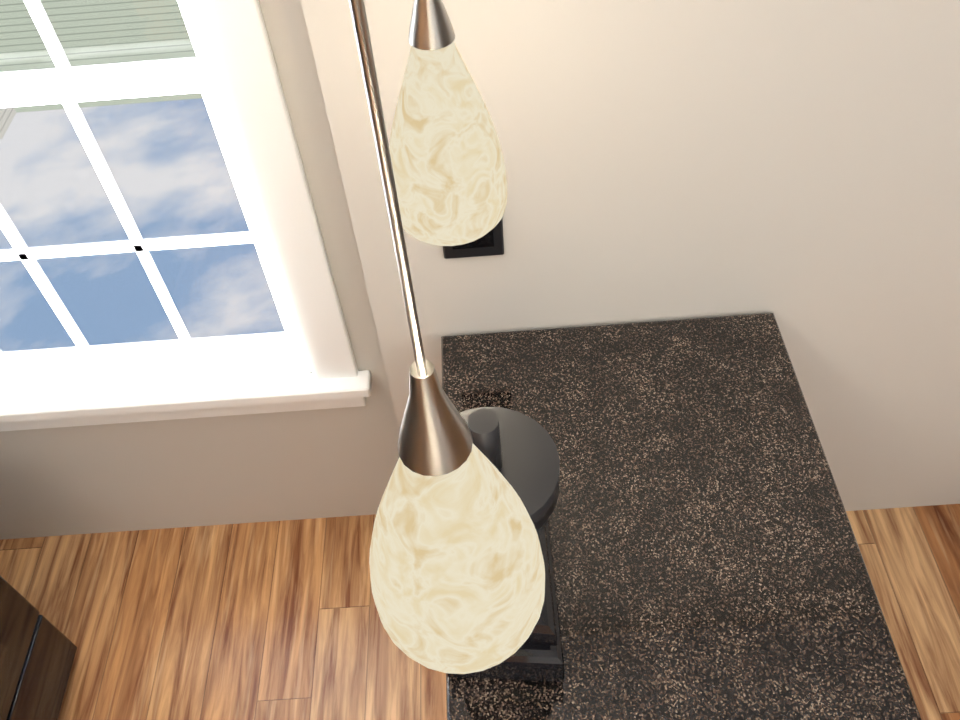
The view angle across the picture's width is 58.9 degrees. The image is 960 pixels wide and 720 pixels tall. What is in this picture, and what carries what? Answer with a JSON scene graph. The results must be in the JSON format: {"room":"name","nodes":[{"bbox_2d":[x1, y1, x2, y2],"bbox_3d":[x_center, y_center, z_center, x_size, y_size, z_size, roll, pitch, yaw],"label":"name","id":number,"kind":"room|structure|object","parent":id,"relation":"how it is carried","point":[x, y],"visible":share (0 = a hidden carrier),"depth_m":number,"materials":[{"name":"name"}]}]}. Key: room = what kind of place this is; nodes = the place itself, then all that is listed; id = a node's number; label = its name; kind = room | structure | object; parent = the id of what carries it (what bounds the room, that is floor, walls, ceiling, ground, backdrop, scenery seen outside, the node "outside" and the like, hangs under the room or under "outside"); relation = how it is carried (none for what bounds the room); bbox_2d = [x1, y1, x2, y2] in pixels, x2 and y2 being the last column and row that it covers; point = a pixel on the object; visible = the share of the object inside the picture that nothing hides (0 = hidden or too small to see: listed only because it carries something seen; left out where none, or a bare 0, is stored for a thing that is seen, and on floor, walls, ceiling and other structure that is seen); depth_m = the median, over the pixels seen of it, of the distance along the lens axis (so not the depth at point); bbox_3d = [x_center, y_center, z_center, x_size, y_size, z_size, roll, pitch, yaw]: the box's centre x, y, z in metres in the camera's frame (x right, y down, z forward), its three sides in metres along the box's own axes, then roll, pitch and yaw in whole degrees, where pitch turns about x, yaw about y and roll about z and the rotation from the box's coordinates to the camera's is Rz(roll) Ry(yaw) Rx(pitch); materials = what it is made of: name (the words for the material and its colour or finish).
{"room":"kitchen","nodes":[
{"label":"kitchen","id":0,"kind":"room"},
{"bbox_2d":[0,0,399,538],"bbox_3d":[1.901,-0.606,1.670,7.700,2.740,0.140,-4,50,1],"label":"wall","id":1,"kind":"structure","parent":0,"point":[216,470],"depth_m":2.42,"materials":[{"name":"grey paint"}]},
{"bbox_2d":[0,0,371,431],"bbox_3d":[-0.897,-0.457,1.619,1.140,1.785,0.205,-4,50,1],"label":"window","id":2,"kind":"structure","parent":1,"relation":"in","point":[229,72],"depth_m":1.87,"materials":[{"name":"white"}]},
{"bbox_2d":[0,504,959,719],"bbox_3d":[1.929,2.035,1.273,8.000,0.060,5.000,-4,50,1],"label":"floor","id":3,"kind":"structure","parent":0,"point":[275,620],"depth_m":2.50,"materials":[{"name":"brown wood"}]},
{"bbox_2d":[0,576,76,719],"bbox_3d":[-1.466,0.799,1.768,0.744,1.190,0.796,-4,50,1],"label":"cabinet","id":4,"kind":"object","parent":3,"relation":"on","point":[37,653],"visible":1,"depth_m":2.17,"materials":[{"name":"brown wood"}]},
{"bbox_3d":[0.361,1.126,1.531,0.641,0.908,2.337,-4,50,1],"label":"cabinet","id":5,"kind":"object","parent":3,"relation":"on","visible":0},
{"bbox_2d":[441,313,921,719],"bbox_3d":[0.335,0.835,1.156,0.750,0.040,2.377,-4,50,1],"label":"countertop","id":6,"kind":"structure","parent":5,"relation":"on","point":[708,562],"depth_m":1.56,"materials":[{"name":"stone"}]},
{"bbox_2d":[447,407,564,681],"bbox_3d":[0.020,0.255,1.282,0.196,0.552,0.290,-4,50,1],"label":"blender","id":7,"kind":"object","parent":6,"relation":"on","point":[517,449],"visible":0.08,"depth_m":1.18,"materials":[{"name":"black plastic"}]},
{"bbox_2d":[301,0,959,510],"bbox_3d":[2.743,-0.574,1.576,6.020,2.740,0.100,-4,50,1],"label":"wall","id":8,"kind":"structure","parent":0,"point":[793,166],"depth_m":1.64,"materials":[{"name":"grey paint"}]},
{"bbox_2d":[443,219,503,258],"bbox_3d":[-0.017,-0.267,1.673,0.123,0.172,0.014,-4,50,1],"label":"switch plate","id":9,"kind":"object","parent":8,"relation":"attached to","point":[490,243],"visible":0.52,"depth_m":1.71,"materials":[{"name":"black plastic"}]},
{"bbox_3d":[1.758,0.226,-0.870,8.000,0.080,5.000,-4,50,1],"label":"ceiling","id":10,"kind":"structure","parent":0,"visible":0},
{"bbox_2d":[349,0,544,673],"bbox_3d":[-0.050,-0.136,0.373,0.156,1.130,0.156,-4,50,1],"label":"pendant light","id":11,"kind":"object","parent":10,"relation":"hanging from","point":[457,568],"visible":1,"depth_m":0.64,"materials":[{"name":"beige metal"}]},
{"bbox_2d":[389,0,506,245],"bbox_3d":[-0.073,-0.562,0.735,0.156,1.130,0.156,-4,50,1],"label":"pendant light","id":12,"kind":"object","parent":10,"relation":"hanging from","point":[448,166],"visible":0.96,"depth_m":1.02,"materials":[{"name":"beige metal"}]},
{"label":"outside","id":13,"kind":"structure","parent":0,"visible":0},
{"bbox_2d":[0,0,202,138],"bbox_3d":[-9.465,-11.977,17.415,22.000,8.750,13.250,-4,50,1],"label":"house","id":14,"kind":"structure","parent":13,"point":[66,42],"depth_m":16.13,"materials":[{"name":"white"}]}
]}

